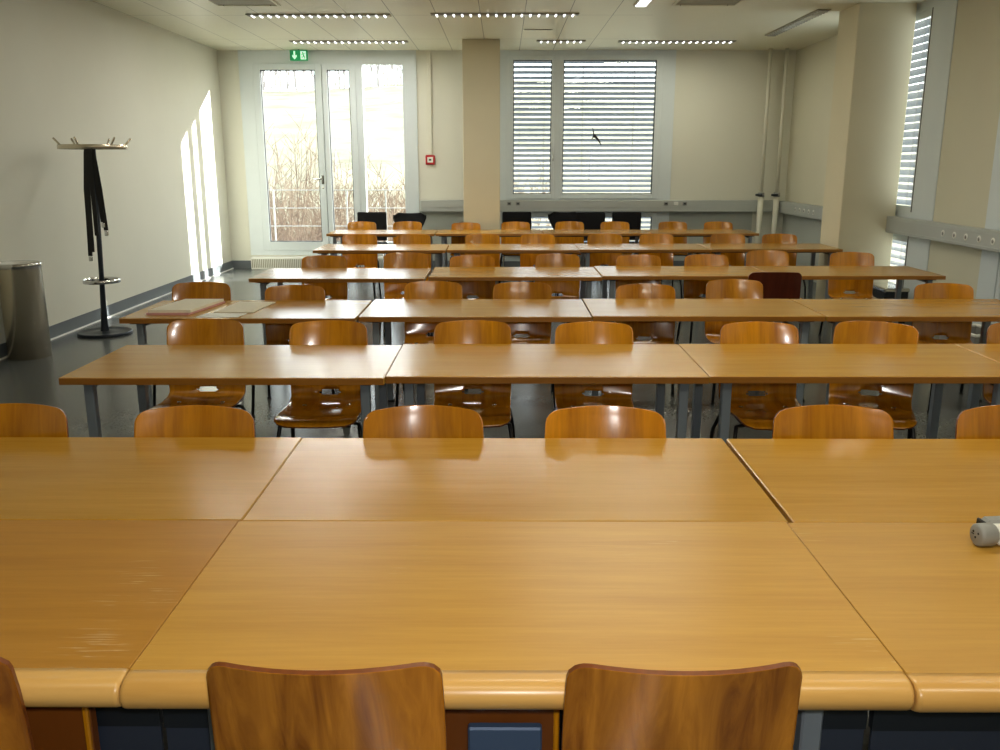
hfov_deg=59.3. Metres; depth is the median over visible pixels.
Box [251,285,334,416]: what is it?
chair
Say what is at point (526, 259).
chair
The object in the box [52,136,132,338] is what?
coat rack
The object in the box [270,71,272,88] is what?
bare tree
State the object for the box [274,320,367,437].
chair
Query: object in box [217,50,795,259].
wall
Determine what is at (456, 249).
table
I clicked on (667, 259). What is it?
chair
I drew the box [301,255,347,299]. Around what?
chair
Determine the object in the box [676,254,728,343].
chair
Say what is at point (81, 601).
table
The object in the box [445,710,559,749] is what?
wooden panel
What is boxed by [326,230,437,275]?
table
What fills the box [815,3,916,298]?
column
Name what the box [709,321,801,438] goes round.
chair
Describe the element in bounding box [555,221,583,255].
chair
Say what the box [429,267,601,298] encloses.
table
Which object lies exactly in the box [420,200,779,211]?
cable trunking
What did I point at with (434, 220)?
trim
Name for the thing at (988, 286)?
window
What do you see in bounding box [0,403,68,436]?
chair
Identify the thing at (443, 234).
table
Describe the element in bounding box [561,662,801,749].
chair
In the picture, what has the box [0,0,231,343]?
wall
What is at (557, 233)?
table
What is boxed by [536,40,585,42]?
recessed light
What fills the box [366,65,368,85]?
bare tree
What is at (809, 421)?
chair
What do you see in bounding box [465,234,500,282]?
chair
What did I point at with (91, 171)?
straps
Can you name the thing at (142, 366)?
table
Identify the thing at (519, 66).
blind
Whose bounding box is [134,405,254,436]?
chair
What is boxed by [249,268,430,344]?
table
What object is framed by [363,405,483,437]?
chair
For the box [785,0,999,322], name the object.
wall
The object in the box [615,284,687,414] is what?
chair
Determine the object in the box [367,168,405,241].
bare shrub
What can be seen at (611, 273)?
table
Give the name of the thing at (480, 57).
column
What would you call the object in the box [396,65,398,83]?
bare tree
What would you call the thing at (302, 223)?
bare shrub
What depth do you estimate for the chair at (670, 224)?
13.19 m
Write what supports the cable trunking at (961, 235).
attached to the wall at (972, 111)
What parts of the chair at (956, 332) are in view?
leg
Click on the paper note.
(206, 314)
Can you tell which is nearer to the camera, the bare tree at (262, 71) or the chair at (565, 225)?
the chair at (565, 225)
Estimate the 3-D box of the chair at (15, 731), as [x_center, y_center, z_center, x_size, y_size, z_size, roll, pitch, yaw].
[-1.141,0.851,1.927,0.504,0.840,0.628,-1,14,-6]
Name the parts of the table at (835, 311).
leg, leg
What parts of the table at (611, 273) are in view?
leg, leg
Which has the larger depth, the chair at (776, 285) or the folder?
the chair at (776, 285)
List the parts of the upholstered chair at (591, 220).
backrest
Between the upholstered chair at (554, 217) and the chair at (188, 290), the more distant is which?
the upholstered chair at (554, 217)
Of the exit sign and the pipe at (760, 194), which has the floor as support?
the pipe at (760, 194)
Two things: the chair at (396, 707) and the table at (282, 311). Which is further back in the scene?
the table at (282, 311)
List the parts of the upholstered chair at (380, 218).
backrest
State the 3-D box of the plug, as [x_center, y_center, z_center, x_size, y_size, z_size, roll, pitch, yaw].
[1.360,0.398,2.345,0.164,0.038,0.044,-1,14,-4]
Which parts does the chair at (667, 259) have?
leg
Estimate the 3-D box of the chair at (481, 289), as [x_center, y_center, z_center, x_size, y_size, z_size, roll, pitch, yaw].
[-0.264,-0.667,8.200,0.504,0.840,0.628,0,14,0]
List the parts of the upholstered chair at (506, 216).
backrest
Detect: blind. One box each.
[514,61,550,191]
[531,217,650,241]
[563,61,655,192]
[888,240,906,283]
[896,18,930,204]
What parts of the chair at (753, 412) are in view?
leg, leg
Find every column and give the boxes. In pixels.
[462,39,499,229]
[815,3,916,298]
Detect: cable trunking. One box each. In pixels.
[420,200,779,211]
[779,201,999,252]
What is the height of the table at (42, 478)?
0.740 m
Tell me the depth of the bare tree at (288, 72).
85.83 m
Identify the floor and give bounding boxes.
[0,268,989,749]
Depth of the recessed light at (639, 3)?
9.49 m
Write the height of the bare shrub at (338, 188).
3.701 m
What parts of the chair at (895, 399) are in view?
leg, leg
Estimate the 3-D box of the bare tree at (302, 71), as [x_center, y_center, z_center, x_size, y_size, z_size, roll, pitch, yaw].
[-18.460,-28.971,81.953,0.911,4.323,0.375,0,14,0]
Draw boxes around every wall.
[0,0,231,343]
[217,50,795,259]
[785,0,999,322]
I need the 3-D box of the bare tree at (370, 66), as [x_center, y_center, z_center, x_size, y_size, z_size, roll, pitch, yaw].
[-11.932,-28.151,81.863,0.614,2.827,0.356,0,14,0]
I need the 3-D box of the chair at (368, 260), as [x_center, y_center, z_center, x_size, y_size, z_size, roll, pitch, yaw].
[-1.732,-1.268,10.683,0.504,0.840,0.628,0,14,0]
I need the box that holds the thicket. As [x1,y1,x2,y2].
[268,144,549,241]
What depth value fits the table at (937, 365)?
4.34 m
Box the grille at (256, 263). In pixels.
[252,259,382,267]
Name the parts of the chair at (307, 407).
leg, leg, leg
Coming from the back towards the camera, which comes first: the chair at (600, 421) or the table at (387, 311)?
the table at (387, 311)
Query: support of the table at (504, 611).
on the floor
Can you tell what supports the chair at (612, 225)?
on the floor
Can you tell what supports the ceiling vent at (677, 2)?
in the ceiling
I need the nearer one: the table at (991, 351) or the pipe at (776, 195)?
the table at (991, 351)
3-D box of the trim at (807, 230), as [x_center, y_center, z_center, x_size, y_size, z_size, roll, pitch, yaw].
[4.608,-1.925,13.203,0.012,0.930,2.400,0,14,0]
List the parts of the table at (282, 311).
leg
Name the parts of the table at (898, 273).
leg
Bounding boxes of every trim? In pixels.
[0,268,233,359]
[420,212,751,260]
[782,214,821,282]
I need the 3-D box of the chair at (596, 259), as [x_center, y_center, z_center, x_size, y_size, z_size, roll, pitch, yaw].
[1.300,-1.282,10.742,0.504,0.840,0.628,0,14,0]
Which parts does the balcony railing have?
post, post, post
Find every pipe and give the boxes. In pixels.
[755,48,772,242]
[771,48,788,233]
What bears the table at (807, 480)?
on the floor
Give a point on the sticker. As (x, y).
(594, 135)
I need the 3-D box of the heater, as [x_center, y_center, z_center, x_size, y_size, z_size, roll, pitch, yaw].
[-2.702,-1.838,14.398,2.720,0.200,0.162,0,14,0]
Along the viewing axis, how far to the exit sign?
13.59 m
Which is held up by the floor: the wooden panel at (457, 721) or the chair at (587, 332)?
the chair at (587, 332)
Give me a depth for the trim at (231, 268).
10.15 m
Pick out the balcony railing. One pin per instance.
(346, 208)
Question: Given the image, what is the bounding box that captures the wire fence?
[267,152,651,178]
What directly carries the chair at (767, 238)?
on the floor
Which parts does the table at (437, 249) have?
frame, leg, leg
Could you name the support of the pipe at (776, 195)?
on the floor
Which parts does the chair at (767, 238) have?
leg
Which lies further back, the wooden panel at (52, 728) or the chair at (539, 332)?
the chair at (539, 332)
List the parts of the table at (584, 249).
leg, leg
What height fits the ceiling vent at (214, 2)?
0.011 m
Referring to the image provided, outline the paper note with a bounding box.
[197,313,246,316]
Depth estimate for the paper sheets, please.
5.94 m
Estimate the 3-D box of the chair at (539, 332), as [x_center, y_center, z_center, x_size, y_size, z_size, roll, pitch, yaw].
[0.157,-0.213,6.323,0.504,0.840,0.628,0,14,1]
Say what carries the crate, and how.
on the floor
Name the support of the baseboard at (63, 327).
attached to the wall at (91, 72)
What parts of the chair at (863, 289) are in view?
leg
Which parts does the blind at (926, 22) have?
ladder cord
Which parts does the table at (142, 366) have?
leg, leg, leg, leg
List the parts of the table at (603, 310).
leg, leg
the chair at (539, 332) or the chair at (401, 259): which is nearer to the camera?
the chair at (539, 332)
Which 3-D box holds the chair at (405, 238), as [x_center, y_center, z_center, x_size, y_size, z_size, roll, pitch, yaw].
[-1.062,-1.268,10.681,0.504,0.840,0.628,0,14,-2]
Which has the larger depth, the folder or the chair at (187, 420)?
the folder
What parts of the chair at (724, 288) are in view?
leg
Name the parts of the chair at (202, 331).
leg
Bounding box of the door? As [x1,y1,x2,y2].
[238,50,418,254]
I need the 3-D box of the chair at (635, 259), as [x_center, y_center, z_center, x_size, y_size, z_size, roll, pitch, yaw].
[1.327,-0.682,8.263,0.504,0.840,0.628,0,14,0]
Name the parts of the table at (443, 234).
leg, leg, frame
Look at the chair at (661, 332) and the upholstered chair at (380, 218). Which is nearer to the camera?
the chair at (661, 332)
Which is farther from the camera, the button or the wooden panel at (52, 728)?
the button
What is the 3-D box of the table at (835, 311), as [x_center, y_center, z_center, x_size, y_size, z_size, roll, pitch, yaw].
[2.848,-0.103,6.080,1.495,0.740,0.754,0,14,0]
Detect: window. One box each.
[500,50,676,260]
[893,0,957,298]
[972,113,999,324]
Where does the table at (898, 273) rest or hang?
on the floor
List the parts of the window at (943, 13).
sash, sash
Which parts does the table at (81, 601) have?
frame, modesty panel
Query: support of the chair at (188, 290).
on the floor
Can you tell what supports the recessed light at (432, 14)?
in the ceiling
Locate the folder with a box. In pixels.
[146,299,224,314]
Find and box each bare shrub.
[265,111,320,240]
[301,124,376,238]
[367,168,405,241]
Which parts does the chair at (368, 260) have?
leg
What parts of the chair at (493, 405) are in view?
leg, leg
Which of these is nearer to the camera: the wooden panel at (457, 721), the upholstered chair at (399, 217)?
the wooden panel at (457, 721)
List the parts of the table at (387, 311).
leg, leg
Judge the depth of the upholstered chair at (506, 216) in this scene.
13.85 m
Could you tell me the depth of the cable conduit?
13.86 m
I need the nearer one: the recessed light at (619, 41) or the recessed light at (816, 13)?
the recessed light at (816, 13)
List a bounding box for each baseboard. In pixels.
[0,260,232,357]
[232,260,745,268]
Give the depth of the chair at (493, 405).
4.92 m
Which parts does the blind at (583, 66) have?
ladder cord, ladder cord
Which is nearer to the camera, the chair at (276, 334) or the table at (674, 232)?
the chair at (276, 334)
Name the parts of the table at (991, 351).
leg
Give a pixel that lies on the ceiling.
(602, 23)
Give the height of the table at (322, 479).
0.740 m
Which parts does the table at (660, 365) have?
leg, leg, leg, leg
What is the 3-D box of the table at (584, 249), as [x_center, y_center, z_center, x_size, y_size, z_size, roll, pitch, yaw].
[1.651,-1.151,10.409,1.495,0.740,0.754,0,14,0]
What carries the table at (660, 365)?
on the floor
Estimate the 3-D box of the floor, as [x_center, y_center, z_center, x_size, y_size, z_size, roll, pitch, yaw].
[0.070,0.282,6.318,9.340,0.120,17.250,0,14,0]
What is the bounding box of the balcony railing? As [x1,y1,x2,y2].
[269,190,405,241]
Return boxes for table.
[0,437,301,521]
[0,520,237,749]
[59,345,401,437]
[119,300,371,426]
[119,521,914,749]
[242,438,787,523]
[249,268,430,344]
[313,244,448,298]
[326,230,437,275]
[358,299,591,409]
[385,344,708,437]
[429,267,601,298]
[435,230,542,281]
[447,244,578,255]
[541,230,650,253]
[574,244,710,298]
[582,299,824,404]
[594,266,762,298]
[644,229,758,242]
[679,344,999,442]
[698,243,842,298]
[726,439,999,522]
[751,266,945,322]
[788,522,999,749]
[790,299,999,404]
[954,344,999,409]
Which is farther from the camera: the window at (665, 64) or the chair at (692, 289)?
the window at (665, 64)
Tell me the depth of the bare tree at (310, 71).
83.39 m
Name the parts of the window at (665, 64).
sash, sash, sash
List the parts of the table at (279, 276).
leg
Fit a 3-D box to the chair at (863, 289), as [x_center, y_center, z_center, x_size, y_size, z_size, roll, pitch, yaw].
[3.457,-0.742,8.509,0.504,0.840,0.628,1,14,3]
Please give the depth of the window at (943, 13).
9.39 m
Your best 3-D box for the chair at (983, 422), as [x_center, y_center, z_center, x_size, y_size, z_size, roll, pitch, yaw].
[1.865,0.588,3.013,0.504,0.840,0.628,-1,14,-3]
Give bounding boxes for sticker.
[592,128,600,144]
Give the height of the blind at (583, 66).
2.230 m
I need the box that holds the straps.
[83,149,107,260]
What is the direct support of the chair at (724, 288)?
on the floor
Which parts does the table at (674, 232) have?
frame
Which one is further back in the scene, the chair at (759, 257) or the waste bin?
the chair at (759, 257)
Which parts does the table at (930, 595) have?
modesty panel, frame, power strip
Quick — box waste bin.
[0,260,51,360]
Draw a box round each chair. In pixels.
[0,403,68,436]
[0,657,34,749]
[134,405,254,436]
[138,318,255,436]
[153,282,230,406]
[206,662,446,749]
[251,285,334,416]
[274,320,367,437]
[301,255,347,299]
[342,234,381,299]
[347,221,378,267]
[356,212,387,267]
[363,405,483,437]
[380,252,432,343]
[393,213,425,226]
[393,221,421,243]
[395,281,467,406]
[396,234,430,274]
[433,320,514,437]
[448,222,480,281]
[449,255,494,298]
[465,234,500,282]
[492,282,555,410]
[500,222,532,281]
[502,212,530,266]
[519,234,558,295]
[535,254,579,298]
[545,405,665,437]
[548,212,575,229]
[554,321,634,410]
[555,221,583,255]
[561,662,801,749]
[576,212,605,265]
[587,234,621,267]
[600,221,632,281]
[612,212,640,253]
[615,254,660,295]
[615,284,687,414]
[639,234,682,298]
[658,221,693,281]
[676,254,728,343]
[703,221,732,253]
[705,279,762,404]
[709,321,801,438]
[710,234,744,265]
[745,250,801,335]
[748,272,801,325]
[762,234,805,298]
[772,405,893,438]
[818,252,876,335]
[828,321,918,438]
[912,283,973,412]
[955,405,999,438]
[983,323,999,404]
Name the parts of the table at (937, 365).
leg, leg, leg, leg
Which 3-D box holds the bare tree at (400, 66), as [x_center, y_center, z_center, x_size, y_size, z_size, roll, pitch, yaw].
[-9.233,-28.043,81.464,0.573,2.954,0.354,0,14,0]
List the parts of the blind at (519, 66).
ladder cord, ladder cord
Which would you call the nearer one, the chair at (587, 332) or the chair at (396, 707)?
the chair at (396, 707)
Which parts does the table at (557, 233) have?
frame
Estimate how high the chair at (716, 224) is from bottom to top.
0.840 m
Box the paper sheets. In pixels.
[214,302,275,312]
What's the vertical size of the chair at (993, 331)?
0.840 m
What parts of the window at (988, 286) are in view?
sash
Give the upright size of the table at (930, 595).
0.800 m
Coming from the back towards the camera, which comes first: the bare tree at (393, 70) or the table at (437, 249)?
the bare tree at (393, 70)
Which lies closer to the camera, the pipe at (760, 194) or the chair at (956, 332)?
the chair at (956, 332)
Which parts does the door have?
handle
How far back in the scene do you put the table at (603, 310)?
5.83 m
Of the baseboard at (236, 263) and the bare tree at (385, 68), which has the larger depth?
the bare tree at (385, 68)
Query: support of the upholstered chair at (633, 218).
on the floor
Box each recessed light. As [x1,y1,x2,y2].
[245,14,390,17]
[289,40,407,43]
[430,13,578,16]
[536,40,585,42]
[618,40,736,43]
[633,0,651,6]
[765,9,830,35]
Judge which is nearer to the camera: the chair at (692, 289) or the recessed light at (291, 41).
the chair at (692, 289)
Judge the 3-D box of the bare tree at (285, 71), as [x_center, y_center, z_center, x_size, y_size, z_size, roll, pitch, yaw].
[-20.012,-28.564,81.259,1.115,4.067,0.375,0,14,0]
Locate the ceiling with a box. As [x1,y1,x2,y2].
[89,0,924,49]
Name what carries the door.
in the wall at (720, 96)
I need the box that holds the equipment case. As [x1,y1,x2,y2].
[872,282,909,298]
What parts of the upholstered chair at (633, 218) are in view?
backrest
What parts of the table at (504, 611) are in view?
leg, modesty panel, frame, leg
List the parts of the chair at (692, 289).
leg, leg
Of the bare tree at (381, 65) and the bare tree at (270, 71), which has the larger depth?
the bare tree at (381, 65)
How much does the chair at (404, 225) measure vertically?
0.840 m
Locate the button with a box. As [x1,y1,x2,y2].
[425,155,434,164]
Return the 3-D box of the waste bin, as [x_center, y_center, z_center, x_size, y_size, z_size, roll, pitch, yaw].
[-4.239,-0.581,7.827,0.371,0.846,0.371,0,14,0]
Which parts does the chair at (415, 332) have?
leg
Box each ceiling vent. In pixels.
[206,0,280,5]
[672,0,744,5]
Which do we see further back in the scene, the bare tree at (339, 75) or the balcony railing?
the bare tree at (339, 75)
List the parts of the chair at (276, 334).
leg, leg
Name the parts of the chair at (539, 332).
leg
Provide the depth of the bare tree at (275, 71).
80.01 m
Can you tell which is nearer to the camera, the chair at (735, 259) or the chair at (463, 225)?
the chair at (735, 259)
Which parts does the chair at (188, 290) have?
leg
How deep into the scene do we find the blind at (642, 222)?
14.51 m
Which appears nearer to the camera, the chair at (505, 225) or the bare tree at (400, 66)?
the chair at (505, 225)
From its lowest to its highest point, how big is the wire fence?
2.303 m
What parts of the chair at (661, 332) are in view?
leg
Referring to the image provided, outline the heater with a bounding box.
[251,256,382,268]
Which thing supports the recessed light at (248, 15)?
in the ceiling
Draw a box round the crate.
[939,324,980,343]
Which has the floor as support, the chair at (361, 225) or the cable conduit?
the chair at (361, 225)
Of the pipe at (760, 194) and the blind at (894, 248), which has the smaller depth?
the blind at (894, 248)
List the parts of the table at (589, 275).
leg, leg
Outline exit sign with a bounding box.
[290,49,307,60]
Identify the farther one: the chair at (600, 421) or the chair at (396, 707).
the chair at (600, 421)
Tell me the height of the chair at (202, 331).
0.840 m
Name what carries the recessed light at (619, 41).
in the ceiling
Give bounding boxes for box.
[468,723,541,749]
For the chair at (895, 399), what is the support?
on the floor
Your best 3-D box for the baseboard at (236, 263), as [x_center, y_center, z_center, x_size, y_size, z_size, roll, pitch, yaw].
[-0.180,-1.820,14.472,8.456,0.130,0.014,0,14,0]
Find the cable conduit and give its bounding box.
[426,51,431,154]
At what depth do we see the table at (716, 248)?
10.32 m
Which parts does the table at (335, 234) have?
leg, leg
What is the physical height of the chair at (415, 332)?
0.840 m
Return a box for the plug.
[976,516,999,523]
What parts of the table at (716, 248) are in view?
frame, leg, leg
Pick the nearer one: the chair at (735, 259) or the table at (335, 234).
the chair at (735, 259)
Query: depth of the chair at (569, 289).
8.53 m
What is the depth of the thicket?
18.54 m
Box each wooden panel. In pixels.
[25,707,100,749]
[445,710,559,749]
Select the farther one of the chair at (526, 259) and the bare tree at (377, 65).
the bare tree at (377, 65)
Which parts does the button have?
glass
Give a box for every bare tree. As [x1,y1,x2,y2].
[262,71,264,90]
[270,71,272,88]
[275,71,279,90]
[285,71,288,89]
[287,71,289,85]
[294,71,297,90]
[302,71,305,88]
[310,71,312,87]
[337,71,341,87]
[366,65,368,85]
[369,65,372,85]
[377,65,379,85]
[381,65,384,84]
[384,65,388,84]
[391,65,395,84]
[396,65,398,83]
[399,65,401,83]
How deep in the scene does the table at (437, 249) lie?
10.08 m

